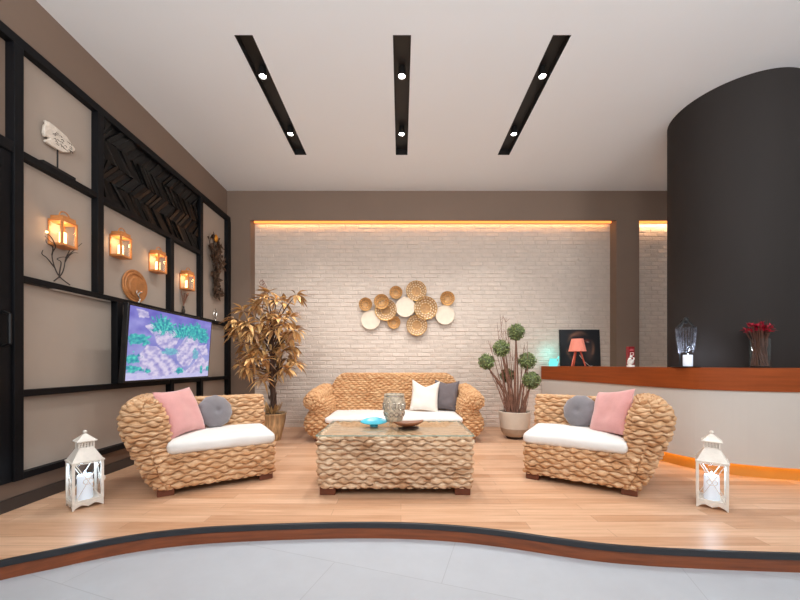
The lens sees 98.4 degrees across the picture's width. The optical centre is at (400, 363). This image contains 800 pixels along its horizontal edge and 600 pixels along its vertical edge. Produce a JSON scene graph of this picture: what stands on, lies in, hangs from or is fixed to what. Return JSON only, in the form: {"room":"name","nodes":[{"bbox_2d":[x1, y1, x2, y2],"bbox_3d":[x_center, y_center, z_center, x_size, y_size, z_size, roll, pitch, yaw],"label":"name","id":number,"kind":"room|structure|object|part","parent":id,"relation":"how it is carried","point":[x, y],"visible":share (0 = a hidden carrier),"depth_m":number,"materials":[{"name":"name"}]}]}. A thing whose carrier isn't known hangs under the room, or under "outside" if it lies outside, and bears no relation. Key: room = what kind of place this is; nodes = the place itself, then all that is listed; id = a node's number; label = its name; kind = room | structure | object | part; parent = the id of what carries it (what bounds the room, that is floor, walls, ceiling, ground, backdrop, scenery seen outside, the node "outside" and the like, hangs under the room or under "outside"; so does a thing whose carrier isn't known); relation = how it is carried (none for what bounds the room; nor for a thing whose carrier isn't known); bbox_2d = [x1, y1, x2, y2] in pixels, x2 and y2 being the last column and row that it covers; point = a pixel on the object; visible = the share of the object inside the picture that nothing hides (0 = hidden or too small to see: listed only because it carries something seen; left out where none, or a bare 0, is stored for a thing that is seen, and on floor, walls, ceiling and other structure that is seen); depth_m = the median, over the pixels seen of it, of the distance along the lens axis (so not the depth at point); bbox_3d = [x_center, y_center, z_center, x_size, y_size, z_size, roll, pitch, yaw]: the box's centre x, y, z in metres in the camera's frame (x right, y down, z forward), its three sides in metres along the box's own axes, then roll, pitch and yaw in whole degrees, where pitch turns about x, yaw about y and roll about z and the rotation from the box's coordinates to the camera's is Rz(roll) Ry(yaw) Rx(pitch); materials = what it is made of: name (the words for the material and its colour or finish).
{"room":"hotel lobby","nodes":[
{"label":"hotel lobby","id":0,"kind":"room"},
{"bbox_2d":[0,0,226,500],"bbox_3d":[-2.730,-0.781,1.200,0.120,3.757,8.800,0,0,0],"label":"wall","id":1,"kind":"structure","parent":0,"point":[28,19],"depth_m":2.92,"materials":[{"name":"beige paint"}]},
{"bbox_2d":[0,457,133,514],"bbox_3d":[-2.663,0.958,3.400,0.014,0.085,3.800,0,0,0],"label":"baseboard","id":2,"kind":"structure","parent":1,"relation":"attached to","point":[18,501],"depth_m":2.57,"materials":[{"name":"brown wood"}]},
{"bbox_2d":[0,20,230,485],"bbox_3d":[-2.620,-0.723,3.243,0.100,3.040,4.085,0,0,0],"label":"wall shelving","id":3,"kind":"object","parent":1,"relation":"attached to","point":[60,342],"visible":0.93,"depth_m":2.83,"materials":[{"name":"black wood"}]},
{"bbox_3d":[-2.646,-0.314,1.762,0.048,2.222,1.125,0,0,0],"label":"door","id":4,"kind":"part","parent":3,"relation":"part of","materials":[{"name":"black wood"}]},
{"bbox_3d":[-2.640,-1.462,1.762,0.060,0.075,1.125,0,0,0],"label":"door rail","id":5,"kind":"part","parent":3,"relation":"part of","materials":[{"name":"black wood"}]},
{"bbox_3d":[-2.598,-0.232,2.275,0.056,0.245,0.022,0,0,0],"label":"handle","id":6,"kind":"part","parent":3,"relation":"part of","materials":[{"name":"black metal"}]},
{"bbox_3d":[-2.638,-0.689,2.355,0.064,2.972,0.060,0,0,0],"label":"post","id":7,"kind":"part","parent":3,"relation":"part of","materials":[{"name":"black wood"}]},
{"bbox_2d":[40,121,75,179],"bbox_3d":[-2.638,-1.642,2.654,0.048,0.336,0.258,0,0,0],"label":"fish sculpture","id":8,"kind":"object","parent":3,"relation":"on","point":[56,139],"visible":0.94,"depth_m":2.63,"materials":[{"name":"white metal"}]},
{"bbox_2d":[41,231,81,284],"bbox_3d":[-2.609,-0.804,2.659,0.066,0.357,0.312,0,0,0],"label":"ornament","id":9,"kind":"object","parent":3,"relation":"on","point":[47,232],"visible":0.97,"depth_m":2.64,"materials":[{"name":"metal"}]},
{"bbox_2d":[48,211,77,249],"bbox_3d":[-2.612,-1.039,2.665,0.115,0.277,0.130,0,0,0],"label":"wall lantern","id":10,"kind":"object","parent":3,"relation":"attached to","point":[63,221],"visible":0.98,"depth_m":2.64,"materials":[{"name":"orange metal"}]},
{"bbox_2d":[59,232,66,243],"bbox_3d":[-2.612,-0.967,2.665,0.044,0.098,0.044,0,0,0],"label":"candle","id":11,"kind":"object","parent":10,"relation":"on","point":[65,234],"depth_m":2.66,"materials":[{"name":"wax"}]},
{"bbox_3d":[-2.640,0.773,3.835,0.060,0.047,2.900,0,0,0],"label":"rail","id":12,"kind":"part","parent":3,"relation":"part of","materials":[{"name":"black wood"}]},
{"bbox_3d":[-2.638,-1.394,2.998,0.064,1.562,0.061,0,0,0],"label":"post","id":13,"kind":"part","parent":3,"relation":"part of","materials":[{"name":"black wood"}]},
{"bbox_3d":[-2.640,-1.450,3.467,0.060,0.049,2.165,0,0,0],"label":"shelf","id":14,"kind":"part","parent":3,"relation":"part of","materials":[{"name":"black wood"}]},
{"bbox_3d":[-2.640,-2.209,3.243,0.060,0.068,4.085,0,0,0],"label":"rail","id":15,"kind":"part","parent":3,"relation":"part of","materials":[{"name":"black wood"}]},
{"bbox_3d":[-2.638,-0.195,3.203,0.064,0.750,0.065,0,0,0],"label":"post","id":16,"kind":"part","parent":3,"relation":"part of","materials":[{"name":"black wood"}]},
{"bbox_2d":[109,228,131,259],"bbox_3d":[-2.612,-1.129,3.215,0.115,0.277,0.130,0,0,0],"label":"wall lantern","id":17,"kind":"object","parent":3,"relation":"attached to","point":[120,235],"visible":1,"depth_m":3.19,"materials":[{"name":"metal"}]},
{"bbox_2d":[118,245,123,254],"bbox_3d":[-2.612,-1.057,3.215,0.044,0.098,0.044,0,0,0],"label":"candle","id":18,"kind":"object","parent":17,"relation":"on","point":[118,245],"depth_m":3.20,"materials":[{"name":"wax"}]},
{"bbox_3d":[-2.640,-0.592,3.835,0.060,0.043,2.900,0,0,0],"label":"shelf","id":19,"kind":"part","parent":3,"relation":"part of","materials":[{"name":"black wood"}]},
{"bbox_3d":[-2.640,0.204,3.835,0.060,0.048,2.900,0,0,0],"label":"shelf","id":20,"kind":"part","parent":3,"relation":"part of","materials":[{"name":"black wood"}]},
{"bbox_2d":[122,269,146,301],"bbox_3d":[-2.645,-0.775,3.440,0.026,0.324,0.324,0,0,0],"label":"plate","id":21,"kind":"object","parent":3,"relation":"on","point":[132,280],"visible":0.99,"depth_m":3.41,"materials":[{"name":"brown wood"}]},
{"bbox_2d":[136,290,142,302],"bbox_3d":[-2.620,-0.675,3.455,0.032,0.125,0.082,0,0,0],"label":"figurine","id":22,"kind":"object","parent":3,"relation":"on","point":[136,290],"visible":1,"depth_m":3.45,"materials":[{"name":"silver metal"}]},
{"bbox_2d":[149,247,166,273],"bbox_3d":[-2.612,-1.119,3.705,0.115,0.277,0.130,0,0,0],"label":"wall lantern","id":23,"kind":"object","parent":3,"relation":"attached to","point":[157,253],"visible":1,"depth_m":3.67,"materials":[{"name":"metal"}]},
{"bbox_2d":[118,303,211,382],"bbox_3d":[-2.498,-0.186,3.700,0.213,0.708,1.340,0,0,0],"label":"television","id":24,"kind":"object","parent":3,"relation":"attached to","point":[156,344],"visible":1,"depth_m":3.48,"materials":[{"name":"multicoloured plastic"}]},
{"bbox_3d":[-2.638,-0.338,3.936,0.064,2.175,0.062,0,0,0],"label":"post","id":25,"kind":"part","parent":3,"relation":"part of","materials":[{"name":"black wood"}]},
{"bbox_2d":[181,291,188,312],"bbox_3d":[-2.630,-0.746,4.196,0.048,0.266,0.118,0,0,10],"label":"vase","id":26,"kind":"object","parent":3,"relation":"on","point":[184,298],"visible":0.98,"depth_m":4.17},
{"bbox_2d":[180,268,194,290],"bbox_3d":[-2.612,-1.039,4.215,0.115,0.277,0.130,0,0,0],"label":"wall lantern","id":27,"kind":"object","parent":3,"relation":"attached to","point":[187,273],"visible":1,"depth_m":4.18,"materials":[{"name":"metal"}]},
{"bbox_3d":[-2.638,-0.713,4.520,0.064,2.925,0.060,0,0,0],"label":"post","id":28,"kind":"part","parent":3,"relation":"part of","materials":[{"name":"black wood"}]},
{"bbox_2d":[207,232,226,300],"bbox_3d":[-2.614,-1.379,4.934,0.088,0.942,0.514,0,0,3],"label":"vine","id":29,"kind":"object","parent":3,"relation":"hanging from","point":[216,273],"visible":1,"depth_m":4.91,"materials":[{"name":"brown plant"}]},
{"bbox_3d":[-2.638,-0.689,5.242,0.064,2.972,0.085,0,0,0],"label":"post","id":30,"kind":"part","parent":3,"relation":"part of","materials":[{"name":"black wood"}]},
{"bbox_2d":[0,427,799,559],"bbox_3d":[1.698,1.000,3.442,10.603,0.001,4.316,0,0,0],"label":"floor","id":31,"kind":"structure","parent":0,"point":[764,513],"depth_m":2.40,"materials":[{"name":"laminate"}]},
{"bbox_2d":[65,430,105,511],"bbox_3d":[-2.241,0.735,2.451,0.186,0.531,0.182,0,0,35],"label":"lantern","id":32,"kind":"object","parent":31,"relation":"on","point":[86,496],"visible":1,"depth_m":2.42,"materials":[{"name":"white paint"}]},
{"bbox_3d":[-2.353,0.817,2.432,0.016,0.270,0.016,0,0,35],"label":"post","id":33,"kind":"part","parent":32,"relation":"part of","materials":[{"name":"white metal"}]},
{"bbox_3d":[-2.227,0.817,2.344,0.016,0.270,0.016,0,0,35],"label":"post","id":34,"kind":"part","parent":32,"relation":"part of","materials":[{"name":"white metal"}]},
{"bbox_2d":[77,471,92,499],"bbox_3d":[-2.245,0.854,2.451,0.086,0.196,0.086,0,0,35],"label":"candle","id":35,"kind":"object","parent":32,"relation":"on","point":[87,493],"depth_m":2.42,"materials":[{"name":"white wax"}]},
{"bbox_3d":[-2.245,0.959,2.451,0.167,0.014,0.167,0,0,35],"label":"plate","id":36,"kind":"part","parent":32,"relation":"part of","materials":[{"name":"white paint"}]},
{"bbox_3d":[-2.264,0.817,2.558,0.016,0.270,0.016,0,0,35],"label":"post","id":37,"kind":"part","parent":32,"relation":"part of","materials":[{"name":"white metal"}]},
{"bbox_3d":[-2.138,0.817,2.470,0.016,0.270,0.016,0,0,35],"label":"post","id":38,"kind":"part","parent":32,"relation":"part of","materials":[{"name":"white metal"}]},
{"bbox_2d":[116,393,275,496],"bbox_3d":[-1.744,0.628,3.052,1.135,0.744,0.814,0,0,-32],"label":"armchair","id":39,"kind":"object","parent":31,"relation":"on","point":[243,447],"visible":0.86,"depth_m":2.72,"materials":[{"name":"wicker"}]},
{"bbox_3d":[-2.052,0.606,2.851,0.397,0.701,0.799,0,0,-32],"label":"arm","id":40,"kind":"part","parent":39,"relation":"part of","materials":[{"name":"wicker"}]},
{"bbox_3d":[-1.801,0.963,2.643,0.110,0.075,0.090,0,0,-32],"label":"leg","id":41,"kind":"part","parent":39,"relation":"part of","materials":[{"name":"brown wood"}]},
{"bbox_2d":[152,387,204,438],"bbox_3d":[-1.845,0.398,2.886,0.219,0.388,0.389,0,0,4],"label":"throw pillow","id":42,"kind":"object","parent":39,"relation":"on","point":[181,406],"visible":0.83,"depth_m":2.82,"materials":[{"name":"pink fabric"}]},
{"bbox_2d":[198,395,231,427],"bbox_3d":[-1.719,0.438,3.189,0.170,0.294,0.302,0,0,43],"label":"round pillow","id":43,"kind":"object","parent":39,"relation":"on","point":[216,411],"visible":0.94,"depth_m":3.14,"materials":[{"name":"grey fabric"}]},
{"bbox_2d":[166,423,274,453],"bbox_3d":[-1.578,0.631,3.042,0.795,0.123,0.596,0,0,-32],"label":"seat cushion","id":44,"kind":"object","parent":39,"relation":"on","point":[230,437],"depth_m":2.84,"materials":[{"name":"white fabric"}]},
{"bbox_3d":[-1.813,0.516,3.353,0.930,0.414,0.228,0,0,-32],"label":"backrest","id":45,"kind":"part","parent":39,"relation":"part of","materials":[{"name":"wicker"}]},
{"bbox_3d":[-1.190,0.963,3.025,0.110,0.075,0.090,0,0,-32],"label":"leg","id":46,"kind":"part","parent":39,"relation":"part of","materials":[{"name":"brown wood"}]},
{"bbox_2d":[219,279,309,440],"bbox_3d":[-1.743,-0.061,4.484,1.281,2.122,1.064,0,0,0],"label":"tree","id":47,"kind":"object","parent":31,"relation":"on","point":[275,419],"visible":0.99,"depth_m":4.39,"materials":[{"name":"gold plant"}]},
{"bbox_3d":[-1.690,0.820,4.540,0.360,0.360,0.360,0,0,0],"label":"pot","id":48,"kind":"part","parent":47,"relation":"part of","materials":[{"name":"brown wood"}]},
{"bbox_2d":[303,372,484,441],"bbox_3d":[-0.090,0.564,4.809,2.343,0.871,1.021,0,0,0],"label":"sofa","id":49,"kind":"object","parent":31,"relation":"on","point":[359,396],"visible":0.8,"depth_m":4.88,"materials":[{"name":"brown wicker"}]},
{"bbox_3d":[-1.097,0.690,4.770,0.314,0.533,0.886,0,0,0],"label":"arm","id":50,"kind":"part","parent":49,"relation":"part of"},
{"bbox_2d":[325,410,462,422],"bbox_3d":[-0.091,0.705,4.710,1.755,0.091,0.744,0,0,0],"label":"seat cushion","id":51,"kind":"object","parent":49,"relation":"on","point":[333,415],"depth_m":4.46,"materials":[{"name":"white fabric"}]},
{"bbox_3d":[-0.090,0.455,5.185,2.010,0.652,0.269,0,0,0],"label":"backrest","id":52,"kind":"part","parent":49,"relation":"part of","materials":[{"name":"beige wicker"}]},
{"bbox_2d":[410,379,439,411],"bbox_3d":[0.336,0.449,4.884,0.429,0.458,0.180,0,0,7],"label":"throw pillow","id":53,"kind":"object","parent":49,"relation":"on","point":[423,398],"visible":1,"depth_m":4.83,"materials":[{"name":"white fabric"}]},
{"bbox_2d":[435,380,459,410],"bbox_3d":[0.646,0.450,4.959,0.377,0.447,0.171,0,0,17],"label":"throw pillow","id":54,"kind":"object","parent":49,"relation":"on","point":[447,393],"visible":0.87,"depth_m":4.90,"materials":[{"name":"grey fabric"}]},
{"bbox_3d":[0.918,0.691,4.770,0.315,0.534,0.888,0,0,0],"label":"arm","id":55,"kind":"part","parent":49,"relation":"part of"},
{"bbox_2d":[315,421,474,494],"bbox_3d":[-0.045,0.769,2.945,1.226,0.462,0.690,0,0,0],"label":"coffee table","id":56,"kind":"object","parent":31,"relation":"on","point":[350,454],"visible":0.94,"depth_m":2.62,"materials":[{"name":"beige wicker"}]},
{"bbox_3d":[-0.560,0.963,2.675,0.120,0.075,0.100,0,0,0],"label":"leg","id":57,"kind":"part","parent":56,"relation":"part of","materials":[{"name":"brown wood"}]},
{"bbox_2d":[360,417,387,426],"bbox_3d":[-0.234,0.505,2.994,0.240,0.069,0.147,0,0,-7],"label":"dish","id":58,"kind":"object","parent":56,"relation":"on","point":[372,421],"visible":1,"depth_m":3.01,"materials":[{"name":"glass"}]},
{"bbox_2d":[383,393,405,426],"bbox_3d":[-0.060,0.400,3.030,0.201,0.280,0.201,0,0,0],"label":"vase","id":59,"kind":"object","parent":56,"relation":"on","point":[394,404],"visible":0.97,"depth_m":2.95,"materials":[{"name":"clear glass"}]},
{"bbox_2d":[394,420,422,428],"bbox_3d":[0.065,0.507,2.900,0.270,0.062,0.130,0,0,-20],"label":"bowl","id":60,"kind":"object","parent":56,"relation":"on","point":[406,424],"visible":1,"depth_m":2.87,"materials":[{"name":"brown wood"}]},
{"bbox_3d":[0.470,0.963,2.675,0.120,0.075,0.100,0,0,0],"label":"leg","id":61,"kind":"part","parent":56,"relation":"part of","materials":[{"name":"brown wood"}]},
{"bbox_2d":[0,528,799,579],"bbox_3d":[1.680,1.063,1.910,10.619,0.067,0.792,0,0,-3],"label":"trim","id":62,"kind":"structure","parent":31,"relation":"attached to","point":[765,565],"depth_m":1.99,"materials":[{"name":"brown wood"}]},
{"bbox_2d":[0,522,799,567],"bbox_3d":[1.682,1.013,1.892,10.614,0.034,0.771,0,0,-3],"label":"trim","id":63,"kind":"structure","parent":31,"relation":"attached to","point":[307,525],"depth_m":1.98,"materials":[{"name":"black rubber"}]},
{"bbox_2d":[478,315,541,439],"bbox_3d":[1.449,0.168,4.672,0.815,1.664,0.434,0,0,0],"label":"topiary","id":64,"kind":"object","parent":31,"relation":"on","point":[514,421],"visible":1,"depth_m":4.60,"materials":[{"name":"plant"}]},
{"bbox_2d":[522,393,676,496],"bbox_3d":[1.704,0.627,3.058,1.105,0.745,0.811,0,0,32],"label":"armchair","id":65,"kind":"object","parent":31,"relation":"on","point":[553,447],"visible":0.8,"depth_m":2.72,"materials":[{"name":"wicker"}]},
{"bbox_3d":[1.159,0.963,3.026,0.107,0.075,0.090,0,0,32],"label":"leg","id":66,"kind":"part","parent":65,"relation":"part of","materials":[{"name":"brown wood"}]},
{"bbox_3d":[1.774,0.515,3.357,0.907,0.414,0.228,0,0,32],"label":"backrest","id":67,"kind":"part","parent":65,"relation":"part of","materials":[{"name":"wicker"}]},
{"bbox_2d":[523,423,627,453],"bbox_3d":[1.539,0.631,3.047,0.776,0.123,0.595,0,0,32],"label":"seat cushion","id":68,"kind":"object","parent":65,"relation":"on","point":[556,436],"depth_m":2.84,"materials":[{"name":"white fabric"}]},
{"bbox_2d":[563,395,594,426],"bbox_3d":[1.663,0.440,3.205,0.301,0.293,0.174,0,0,41],"label":"round pillow","id":69,"kind":"object","parent":65,"relation":"on","point":[578,410],"visible":0.92,"depth_m":3.15,"materials":[{"name":"grey fabric"}]},
{"bbox_2d":[590,389,634,434],"bbox_3d":[1.788,0.410,2.937,0.211,0.423,0.438,0,0,-12],"label":"throw pillow","id":70,"kind":"object","parent":65,"relation":"on","point":[610,412],"visible":0.92,"depth_m":2.86,"materials":[{"name":"pink fabric"}]},
{"bbox_3d":[1.754,0.963,2.654,0.107,0.075,0.090,0,0,32],"label":"leg","id":71,"kind":"part","parent":65,"relation":"part of","materials":[{"name":"brown wood"}]},
{"bbox_3d":[2.003,0.607,2.863,0.391,0.704,0.798,0,0,32],"label":"arm","id":72,"kind":"part","parent":65,"relation":"part of","materials":[{"name":"wicker"}]},
{"bbox_2d":[541,366,799,480],"bbox_3d":[3.661,0.517,3.592,4.508,0.966,1.734,0,0,36],"label":"reception desk","id":73,"kind":"object","parent":31,"relation":"on","point":[754,412],"depth_m":3.09,"materials":[{"name":"beige paint"}]},
{"bbox_2d":[549,356,558,365],"bbox_3d":[2.327,-0.043,5.270,0.133,0.154,0.133,0,0,45],"label":"jug","id":74,"kind":"object","parent":73,"relation":"on","point":[553,361],"visible":0.98,"depth_m":5.22,"materials":[{"name":"teal glass"}]},
{"bbox_2d":[568,338,589,365],"bbox_3d":[2.592,-0.163,4.950,0.360,0.396,0.236,0,0,0],"label":"table lamp","id":75,"kind":"object","parent":73,"relation":"on","point":[576,345],"visible":0.88,"depth_m":4.89,"materials":[{"name":"pink fabric"}]},
{"bbox_3d":[2.530,-0.271,4.950,0.236,0.180,0.236,0,0,0],"label":"lamp shade","id":76,"kind":"part","parent":75,"relation":"part of","materials":[{"name":"pink fabric"}]},
{"bbox_2d":[559,330,600,365],"bbox_3d":[2.810,-0.254,5.424,0.630,0.575,0.062,0,0,0],"label":"painting","id":77,"kind":"object","parent":73,"relation":"on","point":[591,356],"visible":0.8,"depth_m":5.41,"materials":[{"name":"black paint"}]},
{"bbox_2d":[626,347,634,366],"bbox_3d":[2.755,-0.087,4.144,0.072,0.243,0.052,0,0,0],"label":"figurine","id":78,"kind":"object","parent":73,"relation":"on","point":[630,351],"visible":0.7,"depth_m":4.12,"materials":[{"name":"ceramic"}]},
{"bbox_2d":[541,366,799,371],"bbox_3d":[3.661,0.052,3.592,4.508,0.036,1.734,0,0,36],"label":"countertop","id":79,"kind":"structure","parent":73,"relation":"on","point":[704,369],"depth_m":3.33,"materials":[{"name":"brown wood"}]},
{"bbox_2d":[671,317,701,367],"bbox_3d":[2.775,-0.213,3.360,0.240,0.494,0.240,0,0,0],"label":"candle holder","id":80,"kind":"object","parent":73,"relation":"on","point":[679,327],"visible":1,"depth_m":3.33,"materials":[{"name":"clear glass"}]},
{"bbox_2d":[683,353,692,365],"bbox_3d":[2.752,-0.041,3.310,0.076,0.123,0.075,0,0,0],"label":"candle","id":81,"kind":"object","parent":80,"relation":"on","point":[687,359],"visible":0.96,"depth_m":3.28,"materials":[{"name":"white wax"}]},
{"bbox_2d":[740,319,777,365],"bbox_3d":[3.178,-0.181,3.029,0.295,0.430,0.207,0,0,0],"label":"flower vase","id":82,"kind":"object","parent":73,"relation":"on","point":[759,356],"visible":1,"depth_m":3.01,"materials":[{"name":"clear glass"}]},
{"bbox_2d":[695,430,729,512],"bbox_3d":[2.199,0.735,2.437,0.186,0.531,0.182,0,0,40],"label":"lantern","id":83,"kind":"object","parent":31,"relation":"on","point":[709,454],"visible":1,"depth_m":2.40,"materials":[{"name":"white paint"}]},
{"bbox_3d":[2.086,0.817,2.428,0.016,0.270,0.016,0,0,40],"label":"post","id":84,"kind":"part","parent":83,"relation":"part of","materials":[{"name":"white metal"}]},
{"bbox_2d":[704,471,719,500],"bbox_3d":[2.195,0.854,2.438,0.086,0.196,0.086,0,0,40],"label":"candle","id":85,"kind":"object","parent":83,"relation":"on","point":[711,493],"depth_m":2.41,"materials":[{"name":"white wax"}]},
{"bbox_3d":[2.195,0.959,2.438,0.167,0.014,0.167,0,0,40],"label":"plate","id":86,"kind":"part","parent":83,"relation":"part of","materials":[{"name":"white paint"}]},
{"bbox_3d":[2.303,0.817,2.447,0.016,0.270,0.016,0,0,40],"label":"post","id":87,"kind":"part","parent":83,"relation":"part of","materials":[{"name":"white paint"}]},
{"bbox_3d":[2.195,0.817,2.438,0.154,0.266,0.154,0,0,40],"label":"pane","id":88,"kind":"part","parent":83,"relation":"part of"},
{"bbox_3d":[2.204,0.817,2.329,0.016,0.270,0.016,0,0,40],"label":"post","id":89,"kind":"part","parent":83,"relation":"part of","materials":[{"name":"white metal"}]},
{"bbox_2d":[667,67,799,367],"bbox_3d":[3.475,-0.830,3.627,1.074,3.660,1.074,0,0,0],"label":"column","id":90,"kind":"structure","parent":31,"relation":"on","point":[733,152],"depth_m":3.22,"materials":[{"name":"grey paint"}]},
{"bbox_2d":[0,538,799,599],"bbox_3d":[1.700,1.097,-0.300,10.600,0.001,5.800,0,0,0],"label":"floor","id":91,"kind":"structure","parent":0,"point":[347,568],"depth_m":1.76,"materials":[{"name":"grey stone"}]},
{"bbox_2d":[36,0,799,190],"bbox_3d":[1.700,-2.660,1.200,10.600,0.001,8.800,0,0,0],"label":"ceiling","id":92,"kind":"structure","parent":0,"point":[601,119],"depth_m":3.21,"materials":[{"name":"paint"}]},
{"bbox_2d":[234,35,305,154],"bbox_3d":[-1.275,-2.689,3.590,0.148,0.082,1.600,0,0,0],"label":"track","id":93,"kind":"object","parent":92,"relation":"attached to","point":[247,43],"visible":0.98,"depth_m":3.41,"materials":[{"name":"black metal"}]},
{"bbox_2d":[393,35,410,154],"bbox_3d":[0.008,-2.689,3.590,0.148,0.082,1.600,0,0,0],"label":"track","id":94,"kind":"object","parent":92,"relation":"attached to","point":[401,43],"visible":0.99,"depth_m":3.42,"materials":[{"name":"black metal"}]},
{"bbox_2d":[498,35,570,154],"bbox_3d":[1.303,-2.689,3.590,0.148,0.082,1.600,0,0,0],"label":"track","id":95,"kind":"object","parent":92,"relation":"attached to","point":[557,44],"visible":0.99,"depth_m":3.41,"materials":[{"name":"black metal"}]},
{"bbox_2d":[227,191,666,394],"bbox_3d":[2.165,-0.830,5.450,9.670,3.660,0.300,0,0,0],"label":"wall","id":96,"kind":"structure","parent":0,"point":[624,209],"depth_m":5.30,"materials":[{"name":"beige paint"}]},
{"bbox_2d":[254,221,610,222],"bbox_3d":[0.497,-2.229,5.420,5.605,0.030,0.016,0,0,0],"label":"light strip","id":97,"kind":"object","parent":96,"relation":"attached to","point":[254,221],"visible":0.86,"depth_m":5.41,"materials":[{"name":"orange plastic"}]},
{"bbox_2d":[639,221,666,222],"bbox_3d":[4.530,-2.229,5.420,1.720,0.030,0.016,0,0,0],"label":"light strip","id":98,"kind":"object","parent":96,"relation":"attached to","point":[639,221],"visible":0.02,"depth_m":5.41,"materials":[{"name":"yellow plastic"}]},
{"bbox_2d":[255,223,666,426],"bbox_3d":[1.542,-0.642,5.459,7.715,3.285,0.017,0,0,0],"label":"wall","id":99,"kind":"structure","parent":0,"point":[546,278],"depth_m":5.46,"materials":[{"name":"white brick"}]},
{"bbox_2d":[359,280,454,335],"bbox_3d":[0.090,-0.872,5.405,1.502,0.862,0.110,0,0,0],"label":"wall sculpture","id":100,"kind":"object","parent":99,"relation":"attached to","point":[425,307],"visible":1,"depth_m":5.41,"materials":[{"name":"brown wicker"}]},
{"bbox_2d":[359,297,371,310],"bbox_3d":[-0.555,-0.934,5.409,0.211,0.211,0.048,0,0,0],"label":"woven basket","id":101,"kind":"object","parent":100,"relation":"on","point":[365,304],"depth_m":5.41,"materials":[{"name":"wicker"}]},
{"bbox_2d":[374,294,388,308],"bbox_3d":[-0.303,-0.970,5.377,0.238,0.238,0.053,0,0,0],"label":"woven basket","id":102,"kind":"object","parent":100,"relation":"on","point":[381,301],"depth_m":5.38,"materials":[{"name":"wicker"}]},
{"bbox_2d":[375,299,396,320],"bbox_3d":[-0.239,-0.845,5.408,0.343,0.343,0.071,0,0,0],"label":"woven basket","id":103,"kind":"object","parent":100,"relation":"on","point":[385,309],"depth_m":5.40,"materials":[{"name":"wicker"}]},
{"bbox_2d":[387,316,399,328],"bbox_3d":[-0.112,-0.655,5.419,0.206,0.206,0.048,0,0,0],"label":"woven basket","id":104,"kind":"object","parent":100,"relation":"on","point":[393,322],"depth_m":5.42,"materials":[{"name":"wicker"}]},
{"bbox_2d":[389,286,402,298],"bbox_3d":[-0.079,-1.119,5.409,0.205,0.205,0.048,0,0,0],"label":"decorative plate","id":105,"kind":"object","parent":100,"relation":"on","point":[395,292],"depth_m":5.41,"materials":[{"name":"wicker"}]},
{"bbox_2d":[406,315,426,335],"bbox_3d":[0.246,-0.604,5.399,0.325,0.325,0.068,0,0,0],"label":"decorative plate","id":106,"kind":"object","parent":100,"relation":"on","point":[416,325],"depth_m":5.40,"materials":[{"name":"brown wicker"}]},
{"bbox_2d":[406,280,426,300],"bbox_3d":[0.239,-1.143,5.410,0.320,0.320,0.067,0,0,0],"label":"decorative plate","id":107,"kind":"object","parent":100,"relation":"on","point":[416,290],"depth_m":5.41,"materials":[{"name":"brown wicker"}]},
{"bbox_2d":[414,296,436,319],"bbox_3d":[0.385,-0.873,5.406,0.366,0.366,0.074,0,0,0],"label":"decorative plate","id":108,"kind":"object","parent":100,"relation":"on","point":[425,307],"depth_m":5.41,"materials":[{"name":"brown wicker"}]},
{"bbox_2d":[440,291,454,305],"bbox_3d":[0.727,-1.027,5.417,0.228,0.228,0.051,0,0,0],"label":"decorative plate","id":109,"kind":"object","parent":100,"relation":"on","point":[447,298],"depth_m":5.42,"materials":[{"name":"brown wicker"}]},
{"bbox_2d":[499,409,530,439],"bbox_3d":[1.535,0.817,4.660,0.410,0.366,0.410,0,0,0],"label":"pot","id":110,"kind":"object","parent":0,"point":[514,423],"depth_m":4.51,"materials":[{"name":"beige ceramic"}]}
]}

